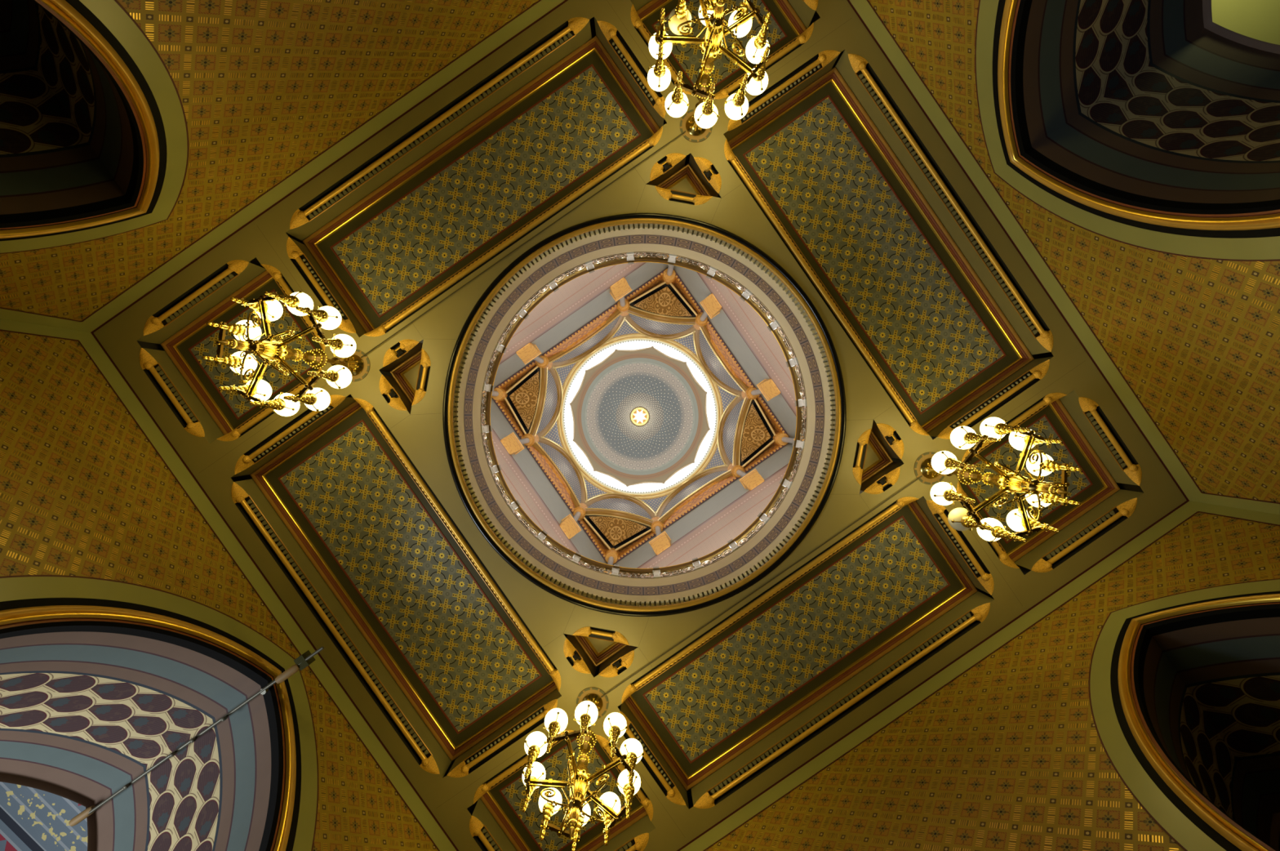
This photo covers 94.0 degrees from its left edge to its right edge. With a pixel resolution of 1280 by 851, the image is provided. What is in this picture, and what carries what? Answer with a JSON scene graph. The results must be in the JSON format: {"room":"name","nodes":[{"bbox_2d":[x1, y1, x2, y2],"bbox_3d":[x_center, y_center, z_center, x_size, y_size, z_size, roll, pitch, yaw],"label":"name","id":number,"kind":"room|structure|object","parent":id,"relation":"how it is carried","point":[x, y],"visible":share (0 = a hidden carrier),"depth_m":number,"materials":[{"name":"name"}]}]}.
{"room":"ornate domed hall","nodes":[
{"label":"ornate domed hall","id":0,"kind":"room"},
{"bbox_2d":[0,781,87,850],"bbox_3d":[-11.410,7.840,11.002,5.940,0.001,18.000,-35,-89,0],"label":"ceiling","id":1,"kind":"structure","parent":0,"point":[32,819],"depth_m":10.99,"materials":[{"name":"blue paint"}]},
{"bbox_2d":[0,330,438,850],"bbox_3d":[-6.062,4.173,4.754,0.001,12.600,14.080,-35,-89,0],"label":"wall","id":2,"kind":"structure","parent":0,"point":[84,491],"depth_m":9.44,"materials":[{"name":"gold metal"}]},
{"bbox_2d":[0,318,457,850],"bbox_3d":[-6.056,4.169,4.754,0.001,12.600,14.080,-35,-89,0],"label":"wall band","id":3,"kind":"object","parent":2,"relation":"attached to","point":[87,340],"visible":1,"depth_m":10.81,"materials":[{"name":"green paint"}]},
{"bbox_2d":[0,0,538,320],"bbox_3d":[-3.963,-5.847,4.605,14.868,12.600,0.001,-35,-89,0],"label":"wall","id":4,"kind":"structure","parent":0,"point":[264,87],"depth_m":9.23,"materials":[{"name":"gold metal"}]},
{"bbox_2d":[0,0,565,332],"bbox_3d":[-3.958,-5.840,4.605,14.868,12.600,0.001,-35,-89,0],"label":"wall band","id":5,"kind":"object","parent":4,"relation":"attached to","point":[535,11],"visible":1,"depth_m":10.69,"materials":[{"name":"green paint"}]},
{"bbox_2d":[481,396,607,572],"bbox_3d":[-3.965,2.451,21.183,0.001,16.700,9.300,-35,-89,0],"label":"wall","id":6,"kind":"structure","parent":0,"point":[525,478],"depth_m":22.70,"materials":[{"name":"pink paint"}]},
{"bbox_2d":[500,431,529,454],"bbox_3d":[-4.904,0.681,24.155,0.420,3.500,0.780,-35,-89,0],"label":"colonnette","id":7,"kind":"object","parent":6,"relation":"attached to","point":[511,442],"visible":1,"depth_m":22.91,"materials":[{"name":"orange paint"}]},
{"bbox_2d":[559,511,581,538],"bbox_3d":[-2.683,3.886,24.207,0.420,3.500,0.780,-35,-89,0],"label":"colonnette","id":8,"kind":"object","parent":6,"relation":"attached to","point":[569,525],"visible":1,"depth_m":22.96,"materials":[{"name":"orange paint"}]},
{"bbox_2d":[484,252,668,387],"bbox_3d":[-2.628,-4.133,21.085,9.700,16.700,0.001,-35,-89,0],"label":"wall","id":9,"kind":"structure","parent":0,"point":[581,300],"depth_m":22.01,"materials":[{"name":"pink paint"}]},
{"bbox_2d":[483,390,498,396],"bbox_3d":[-6.229,-1.345,24.172,0.520,3.400,0.520,10,-89,0],"label":"colonnette","id":10,"kind":"object","parent":9,"relation":"attached to","point":[495,393],"visible":0.11,"depth_m":25.21,"materials":[{"name":"orange paint"}]},
{"bbox_2d":[515,342,543,364],"bbox_3d":[-4.278,-2.777,24.104,0.780,3.500,0.420,-35,-89,0],"label":"colonnette","id":11,"kind":"object","parent":9,"relation":"attached to","point":[530,352],"visible":1,"depth_m":22.86,"materials":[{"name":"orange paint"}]},
{"bbox_2d":[609,276,632,306],"bbox_3d":[-0.744,-5.226,24.072,0.780,3.500,0.420,-35,-89,0],"label":"colonnette","id":12,"kind":"object","parent":9,"relation":"attached to","point":[620,288],"visible":1,"depth_m":22.83,"materials":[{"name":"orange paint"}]},
{"bbox_2d":[491,267,789,564],"bbox_3d":[0.012,-0.395,26.622,9.880,1.350,9.480,-35,-89,0],"label":"crown molding","id":13,"kind":"structure","parent":9,"relation":"attached to","point":[727,357],"depth_m":26.20,"materials":[{"name":"orange paint"}]},
{"bbox_2d":[528,305,752,527],"bbox_3d":[0.008,-0.427,28.782,9.518,4.930,9.132,-35,-89,0],"label":"vault","id":14,"kind":"object","parent":13,"relation":"on","point":[598,502],"visible":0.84,"depth_m":29.18,"materials":[{"name":"grey paint"}]},
{"bbox_2d":[504,365,539,434],"bbox_3d":[-5.312,-1.220,26.912,1.551,1.328,3.555,10,-89,0],"label":"panel","id":15,"kind":"object","parent":14,"relation":"attached to","point":[522,398],"visible":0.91,"depth_m":26.73,"materials":[{"name":"orange paint"}]},
{"bbox_2d":[583,515,651,550],"bbox_3d":[-1.088,4.873,27.011,3.555,1.328,1.551,10,-89,0],"label":"panel","id":16,"kind":"object","parent":14,"relation":"attached to","point":[616,533],"visible":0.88,"depth_m":26.83,"materials":[{"name":"orange paint"}]},
{"bbox_2d":[556,333,723,499],"bbox_3d":[0.003,-0.476,32.022,8.920,2.250,8.920,-35,-89,0],"label":"ring","id":17,"kind":"object","parent":14,"relation":"on","point":[673,344],"visible":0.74,"depth_m":32.28,"materials":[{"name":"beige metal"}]},
{"bbox_2d":[564,403,573,441],"bbox_3d":[-4.149,-0.191,35.770,0.201,5.350,2.205,-4,-89,0],"label":"window","id":18,"kind":"structure","parent":17,"relation":"on","point":[568,416],"depth_m":35.18,"materials":[{"name":"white glass"}]},
{"bbox_2d":[564,367,585,403],"bbox_3d":[-3.767,-2.310,35.738,0.196,5.350,2.205,25,-89,0],"label":"window","id":19,"kind":"structure","parent":17,"relation":"on","point":[576,383],"depth_m":35.13,"materials":[{"name":"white glass"}]},
{"bbox_2d":[568,440,593,474],"bbox_3d":[-3.424,1.838,35.801,0.195,5.350,2.205,-35,-89,0],"label":"window","id":20,"kind":"structure","parent":17,"relation":"on","point":[580,455],"depth_m":35.27,"materials":[{"name":"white glass"}]},
{"bbox_2d":[582,344,615,369],"bbox_3d":[-2.368,-3.944,35.715,2.205,5.350,0.221,-36,-89,0],"label":"window","id":21,"kind":"structure","parent":17,"relation":"on","point":[600,357],"depth_m":35.18,"materials":[{"name":"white glass"}]},
{"bbox_2d":[591,471,626,490],"bbox_3d":[-1.780,3.230,35.825,2.205,5.350,0.196,25,-89,0],"label":"window","id":22,"kind":"structure","parent":17,"relation":"on","point":[606,479],"depth_m":35.24,"materials":[{"name":"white glass"}]},
{"bbox_2d":[614,340,653,350],"bbox_3d":[-0.346,-4.681,35.708,2.205,5.350,0.196,-5,-89,0],"label":"window","id":23,"kind":"structure","parent":17,"relation":"on","point":[632,344],"depth_m":35.13,"materials":[{"name":"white glass"}]},
{"bbox_2d":[626,483,665,492],"bbox_3d":[0.340,3.615,35.835,2.205,5.350,0.195,-5,-89,0],"label":"window","id":24,"kind":"structure","parent":17,"relation":"on","point":[642,487],"depth_m":35.22,"materials":[{"name":"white glass"}]},
{"bbox_2d":[653,342,688,361],"bbox_3d":[1.774,-4.297,35.717,2.205,5.350,0.195,25,-89,0],"label":"window","id":25,"kind":"structure","parent":17,"relation":"on","point":[668,350],"depth_m":35.14,"materials":[{"name":"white glass"}]},
{"bbox_2d":[664,462,697,488],"bbox_3d":[2.368,2.887,35.827,2.205,5.350,0.196,-35,-89,0],"label":"window","id":26,"kind":"structure","parent":17,"relation":"on","point":[682,473],"depth_m":35.26,"materials":[{"name":"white glass"}]},
{"bbox_2d":[686,358,711,391],"bbox_3d":[3.408,-2.897,35.741,0.223,5.350,2.204,-33,-89,0],"label":"window","id":27,"kind":"structure","parent":17,"relation":"on","point":[699,376],"depth_m":35.19,"materials":[{"name":"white glass"}]},
{"bbox_2d":[694,429,714,465],"bbox_3d":[3.759,1.242,35.804,0.201,5.350,2.205,25,-89,0],"label":"window","id":28,"kind":"structure","parent":17,"relation":"on","point":[705,443],"depth_m":35.12,"materials":[{"name":"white glass"}]},
{"bbox_2d":[706,391,715,430],"bbox_3d":[4.145,-0.877,35.773,0.196,5.350,2.205,-5,-89,0],"label":"window","id":29,"kind":"structure","parent":17,"relation":"on","point":[710,406],"depth_m":35.16,"materials":[{"name":"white glass"}]},
{"bbox_2d":[628,281,697,316],"bbox_3d":[1.111,-5.672,26.855,3.555,1.328,1.551,10,-89,0],"label":"panel","id":30,"kind":"object","parent":14,"relation":"attached to","point":[664,299],"visible":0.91,"depth_m":26.67,"materials":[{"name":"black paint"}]},
{"bbox_2d":[740,399,775,466],"bbox_3d":[5.335,0.421,26.954,1.551,1.328,3.555,10,-89,0],"label":"panel","id":31,"kind":"object","parent":14,"relation":"attached to","point":[757,434],"visible":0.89,"depth_m":26.77,"materials":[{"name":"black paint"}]},
{"bbox_2d":[666,254,678,275],"bbox_3d":[1.282,-6.552,24.105,0.520,3.400,0.520,10,-89,0],"label":"colonnette","id":32,"kind":"object","parent":9,"relation":"attached to","point":[670,268],"visible":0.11,"depth_m":24.89,"materials":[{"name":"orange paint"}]},
{"bbox_2d":[93,0,1186,850],"bbox_3d":[0.037,-0.157,10.999,14.868,0.001,14.080,-35,-89,0],"label":"ceiling","id":33,"kind":"structure","parent":0,"point":[547,615],"depth_m":11.00,"materials":[{"name":"green paint"}]},
{"bbox_2d":[137,259,325,443],"bbox_3d":[-7.486,-1.378,11.286,3.110,0.694,2.740,-35,-89,0],"label":"coffer","id":34,"kind":"object","parent":33,"relation":"attached to","point":[188,384],"visible":0.83,"depth_m":11.50,"materials":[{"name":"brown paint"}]},
{"bbox_2d":[201,290,369,416],"bbox_3d":[-5.259,-1.086,9.206,1.830,3.539,1.905,10,-89,0],"label":"chandelier","id":35,"kind":"object","parent":33,"relation":"hanging from","point":[349,366],"visible":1,"depth_m":8.78,"materials":[{"name":"metal"}]},
{"bbox_2d":[286,346,304,361],"bbox_3d":[-5.260,-1.077,9.016,0.220,0.480,0.218,-28,-89,0],"label":"vase","id":36,"kind":"object","parent":35,"relation":"on","point":[296,354],"depth_m":9.04,"materials":[{"name":"gold metal"}]},
{"bbox_2d":[302,348,328,368],"bbox_3d":[-5.261,-1.086,9.626,0.340,0.500,0.332,-28,-89,0],"label":"vase","id":37,"kind":"object","parent":35,"relation":"on","point":[317,358],"depth_m":9.58,"materials":[{"name":"gold metal"}]},
{"bbox_2d":[231,394,561,777],"bbox_3d":[-4.500,2.982,11.357,3.130,0.694,7.240,-35,-89,0],"label":"coffer","id":38,"kind":"object","parent":33,"relation":"attached to","point":[335,499],"visible":0.95,"depth_m":11.68,"materials":[{"name":"green paint"}]},
{"bbox_2d":[379,338,431,414],"bbox_3d":[-4.348,-0.941,11.260,0.922,0.640,1.414,10,-89,0],"label":"coffer","id":39,"kind":"object","parent":33,"relation":"attached to","point":[408,364],"visible":0.97,"depth_m":11.06,"materials":[{"name":"paint"}]},
{"bbox_2d":[285,17,666,337],"bbox_3d":[-3.000,-4.542,11.245,7.310,0.694,2.770,-35,-89,0],"label":"coffer","id":40,"kind":"object","parent":33,"relation":"attached to","point":[570,111],"visible":1,"depth_m":11.57,"materials":[{"name":"green paint"}]},
{"bbox_2d":[360,130,685,357],"bbox_3d":[-2.140,-3.307,10.910,7.230,0.021,0.021,-35,-89,0],"label":"molding","id":41,"kind":"structure","parent":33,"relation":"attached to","point":[685,131],"depth_m":10.90,"materials":[{"name":"paint"}]},
{"bbox_2d":[469,729,655,850],"bbox_3d":[-1.464,7.308,11.428,3.110,0.694,2.740,-35,-89,0],"label":"coffer","id":42,"kind":"object","parent":33,"relation":"attached to","point":[497,822],"visible":0.71,"depth_m":11.76,"materials":[{"name":"green paint"}]},
{"bbox_2d":[521,686,644,850],"bbox_3d":[-0.878,5.172,9.308,1.830,3.539,1.905,6,-89,0],"label":"chandelier","id":43,"kind":"object","parent":33,"relation":"hanging from","point":[590,706],"visible":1,"depth_m":8.82,"materials":[{"name":"gold metal"}]},
{"bbox_2d":[576,752,590,769],"bbox_3d":[-0.878,5.181,9.118,0.220,0.480,0.218,-32,-89,0],"label":"vase","id":44,"kind":"object","parent":43,"relation":"on","point":[583,759],"depth_m":9.14,"materials":[{"name":"gold metal"}]},
{"bbox_2d":[576,728,596,753],"bbox_3d":[-0.879,5.172,9.728,0.340,0.500,0.332,-32,-89,0],"label":"vase","id":45,"kind":"object","parent":43,"relation":"on","point":[590,739],"depth_m":9.66,"materials":[{"name":"gold metal"}]},
{"bbox_2d":[563,626,638,677],"bbox_3d":[-0.771,4.218,11.344,1.414,0.640,0.922,10,-89,0],"label":"coffer","id":46,"kind":"object","parent":33,"relation":"attached to","point":[588,647],"visible":0.98,"depth_m":11.14,"materials":[{"name":"paint"}]},
{"bbox_2d":[91,0,1188,850],"bbox_3d":[0.037,-0.157,10.995,14.868,0.001,14.080,-35,-89,0],"label":"molding","id":47,"kind":"structure","parent":33,"relation":"attached to","point":[848,1],"depth_m":11.00,"materials":[{"name":"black paint"}]},
{"bbox_2d":[200,0,1084,836],"bbox_3d":[0.037,-0.157,10.996,14.600,0.001,13.800,-35,-89,0],"label":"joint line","id":48,"kind":"object","parent":33,"relation":"attached to","point":[607,1],"visible":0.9,"depth_m":11.00,"materials":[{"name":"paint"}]},
{"bbox_2d":[442,213,846,616],"bbox_3d":[0.083,-0.191,11.873,7.439,1.852,7.439,-18,-89,0],"label":"ring","id":49,"kind":"object","parent":33,"relation":"attached to","point":[811,340],"visible":1,"depth_m":11.38,"materials":[{"name":"beige paint"}]},
{"bbox_2d":[645,152,721,204],"bbox_3d":[0.845,-4.540,11.214,1.414,0.640,0.922,10,-89,0],"label":"coffer","id":50,"kind":"object","parent":33,"relation":"attached to","point":[695,183],"visible":0.98,"depth_m":11.01,"materials":[{"name":"paint"}]},
{"bbox_2d":[647,0,771,142],"bbox_3d":[1.030,-5.458,9.149,1.830,3.539,1.905,4,-89,0],"label":"chandelier","id":51,"kind":"object","parent":33,"relation":"hanging from","point":[698,123],"visible":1,"depth_m":8.74,"materials":[{"name":"gold metal"}]},
{"bbox_2d":[693,73,712,99],"bbox_3d":[1.029,-5.458,9.570,0.340,0.500,0.332,-34,-89,0],"label":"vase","id":52,"kind":"object","parent":51,"relation":"on","point":[705,82],"depth_m":9.44,"materials":[{"name":"gold metal"}]},
{"bbox_2d":[703,59,715,75],"bbox_3d":[1.030,-5.449,8.960,0.220,0.480,0.218,-34,-89,0],"label":"vase","id":53,"kind":"object","parent":51,"relation":"on","point":[709,66],"depth_m":8.98,"materials":[{"name":"gold metal"}]},
{"bbox_2d":[630,0,817,99],"bbox_3d":[1.538,-7.632,11.206,3.110,0.694,2.740,-35,-89,0],"label":"coffer","id":54,"kind":"object","parent":33,"relation":"attached to","point":[788,27],"visible":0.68,"depth_m":11.55,"materials":[{"name":"green paint"}]},
{"bbox_2d":[600,475,922,697],"bbox_3d":[2.240,2.977,11.012,7.190,0.021,0.021,-35,-89,0],"label":"molding","id":55,"kind":"structure","parent":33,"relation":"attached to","point":[922,475],"depth_m":11.01,"materials":[{"name":"paint"}]},
{"bbox_2d":[619,496,994,808],"bbox_3d":[3.073,4.218,11.388,7.310,0.694,2.770,-35,-89,0],"label":"coffer","id":56,"kind":"object","parent":33,"relation":"attached to","point":[898,588],"visible":0.98,"depth_m":11.72,"materials":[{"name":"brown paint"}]},
{"bbox_2d":[852,419,903,493],"bbox_3d":[4.421,0.619,11.298,0.922,0.640,1.414,10,-89,0],"label":"coffer","id":57,"kind":"object","parent":33,"relation":"attached to","point":[873,461],"visible":0.98,"depth_m":11.10,"materials":[{"name":"paint"}]},
{"bbox_2d":[723,49,1053,439],"bbox_3d":[4.574,-3.306,11.277,3.130,0.694,7.240,-35,-89,0],"label":"coffer","id":58,"kind":"object","parent":33,"relation":"attached to","point":[828,156],"visible":0.97,"depth_m":11.60,"materials":[{"name":"green paint"}]},
{"bbox_2d":[914,417,1081,542],"bbox_3d":[5.367,0.811,9.252,1.830,3.539,1.905,39,-89,-1],"label":"chandelier","id":59,"kind":"object","parent":33,"relation":"hanging from","point":[933,467],"visible":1,"depth_m":8.78,"materials":[{"name":"gold metal"}]},
{"bbox_2d":[955,390,1143,572],"bbox_3d":[7.560,1.054,11.348,3.110,0.694,2.740,-35,-89,0],"label":"coffer","id":60,"kind":"object","parent":33,"relation":"attached to","point":[1091,442],"visible":0.7,"depth_m":11.56,"materials":[{"name":"green paint"}]},
{"bbox_2d":[569,346,710,486],"bbox_3d":[-0.010,-0.603,40.342,8.424,9.693,8.424,-35,-89,0],"label":"ceiling","id":61,"kind":"structure","parent":0,"point":[655,381],"depth_m":41.28,"materials":[{"name":"grey paint"}]},
{"bbox_2d":[630,406,648,426],"bbox_3d":[-0.018,-0.674,45.028,1.456,0.167,1.456,-35,-89,0],"label":"oculus","id":62,"kind":"object","parent":61,"relation":"attached to","point":[639,415],"visible":1,"depth_m":45.02,"materials":[{"name":"yellow glass"}]},
{"bbox_2d":[0,0,1279,849],"bbox_3d":[0.036,-0.169,11.749,22.868,0.001,22.080,-35,-89,0],"label":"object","id":63,"kind":"structure","parent":0,"point":[144,344],"depth_m":11.75,"materials":[{"name":"paint"}]},
{"bbox_2d":[379,153,903,676],"bbox_3d":[0.034,-0.185,12.799,15.700,0.001,15.300,-35,-89,0],"label":"floor","id":64,"kind":"structure","parent":0,"point":[687,157],"depth_m":12.80,"materials":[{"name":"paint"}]},
{"bbox_2d":[480,251,807,578],"bbox_3d":[0.081,-0.210,13.164,7.238,0.730,7.238,-18,-89,0],"label":"gallery railing","id":65,"kind":"object","parent":64,"relation":"on","point":[576,557],"visible":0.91,"depth_m":13.33,"materials":[{"name":"brown metal"}]},
{"bbox_2d":[613,442,802,577],"bbox_3d":[2.670,3.510,21.210,9.700,16.700,0.001,-35,-89,0],"label":"wall","id":66,"kind":"structure","parent":0,"point":[722,517],"depth_m":22.02,"materials":[{"name":"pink paint"}]},
{"bbox_2d":[603,555,613,573],"bbox_3d":[-1.250,5.837,24.289,0.520,3.400,0.520,10,-89,0],"label":"colonnette","id":67,"kind":"object","parent":66,"relation":"attached to","point":[611,559],"visible":0.12,"depth_m":25.16,"materials":[{"name":"orange paint"}]},
{"bbox_2d":[648,525,671,555],"bbox_3d":[0.775,4.512,24.223,0.780,3.500,0.420,-35,-89,0],"label":"colonnette","id":68,"kind":"object","parent":66,"relation":"attached to","point":[661,541],"visible":1,"depth_m":22.97,"materials":[{"name":"orange paint"}]},
{"bbox_2d":[736,468,764,489],"bbox_3d":[4.309,2.063,24.191,0.780,3.500,0.420,-35,-89,0],"label":"colonnette","id":69,"kind":"object","parent":66,"relation":"attached to","point":[750,480],"visible":1,"depth_m":22.95,"materials":[{"name":"orange paint"}]},
{"bbox_2d":[781,435,804,443],"bbox_3d":[6.261,0.630,24.223,0.520,3.400,0.520,10,-89,0],"label":"colonnette","id":70,"kind":"object","parent":66,"relation":"attached to","point":[786,439],"visible":0.17,"depth_m":24.83,"materials":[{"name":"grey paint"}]},
{"bbox_2d":[673,257,806,438],"bbox_3d":[4.007,-3.074,21.112,0.001,16.700,9.300,-35,-89,0],"label":"wall","id":71,"kind":"structure","parent":0,"point":[748,337],"depth_m":22.21,"materials":[{"name":"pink paint"}]},
{"bbox_2d":[699,293,721,320],"bbox_3d":[2.714,-4.600,24.087,0.420,3.500,0.780,-35,-89,0],"label":"colonnette","id":72,"kind":"object","parent":71,"relation":"attached to","point":[712,307],"visible":1,"depth_m":22.85,"materials":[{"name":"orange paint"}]},
{"bbox_2d":[751,378,780,400],"bbox_3d":[4.936,-1.395,24.140,0.420,3.500,0.780,-35,-89,0],"label":"colonnette","id":73,"kind":"object","parent":71,"relation":"attached to","point":[766,387],"visible":1,"depth_m":22.90,"materials":[{"name":"orange paint"}]},
{"bbox_2d":[705,511,1279,850],"bbox_3d":[4.058,5.724,4.794,14.868,12.600,0.001,-35,-89,0],"label":"wall","id":74,"kind":"structure","parent":0,"point":[1008,754],"depth_m":9.23,"materials":[{"name":"gold metal"}]},
{"bbox_2d":[679,500,1279,850],"bbox_3d":[4.054,5.717,4.794,14.868,12.600,0.001,-35,-89,0],"label":"wall band","id":75,"kind":"object","parent":74,"relation":"attached to","point":[1188,508],"visible":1,"depth_m":10.85,"materials":[{"name":"green paint"}]},
{"bbox_2d":[868,0,1279,502],"bbox_3d":[6.157,-4.296,4.645,0.001,12.600,14.080,-35,-89,0],"label":"wall","id":76,"kind":"structure","parent":0,"point":[1197,340],"depth_m":9.47,"materials":[{"name":"gold metal"}]},
{"bbox_2d":[848,0,1279,514],"bbox_3d":[6.151,-4.292,4.645,0.001,12.600,14.080,-35,-89,0],"label":"wall band","id":77,"kind":"object","parent":76,"relation":"attached to","point":[864,8],"visible":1,"depth_m":10.73,"materials":[{"name":"green paint"}]},
{"bbox_2d":[1211,0,1279,44],"bbox_3d":[11.514,-8.110,10.797,5.940,0.001,18.000,-35,-89,0],"label":"ceiling","id":78,"kind":"structure","parent":0,"point":[1260,20],"depth_m":10.81,"materials":[{"name":"yellow paint"}]},
{"label":"floor","id":79,"kind":"structure","parent":0,"visible":0},
{"bbox_2d":[0,0,189,253],"bbox_3d":[-8.657,-4.694,4.003,4.840,11.335,3.650,-35,-89,0],"label":"archway","id":80,"kind":"object","parent":79,"relation":"on","point":[81,81],"visible":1,"depth_m":8.59,"materials":[{"name":"gold paint"}]},
{"bbox_2d":[0,574,318,850],"bbox_3d":[-7.459,5.207,4.492,3.650,12.010,5.960,-35,-89,0],"label":"archway","id":81,"kind":"object","parent":79,"relation":"on","point":[88,706],"visible":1,"depth_m":9.05,"materials":[{"name":"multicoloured paint"}]},
{"bbox_2d":[68,645,324,826],"bbox_3d":[-7.097,4.958,9.590,4.927,0.310,0.200,-35,-89,0],"label":"pole","id":82,"kind":"object","parent":81,"relation":"attached to","point":[306,658],"visible":1,"depth_m":9.53,"materials":[{"name":"metal"}]},
{"bbox_2d":[974,0,1279,261],"bbox_3d":[7.584,-5.280,4.343,3.650,11.980,5.960,-35,-89,0],"label":"archway","id":83,"kind":"object","parent":79,"relation":"on","point":[1166,108],"visible":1,"depth_m":8.99,"materials":[{"name":"gold paint"}]},
{"bbox_2d":[1088,577,1279,850],"bbox_3d":[8.746,4.595,4.175,4.840,11.340,3.650,-35,-89,0],"label":"archway","id":84,"kind":"object","parent":79,"relation":"on","point":[1196,744],"visible":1,"depth_m":8.72,"materials":[{"name":"gold paint"}]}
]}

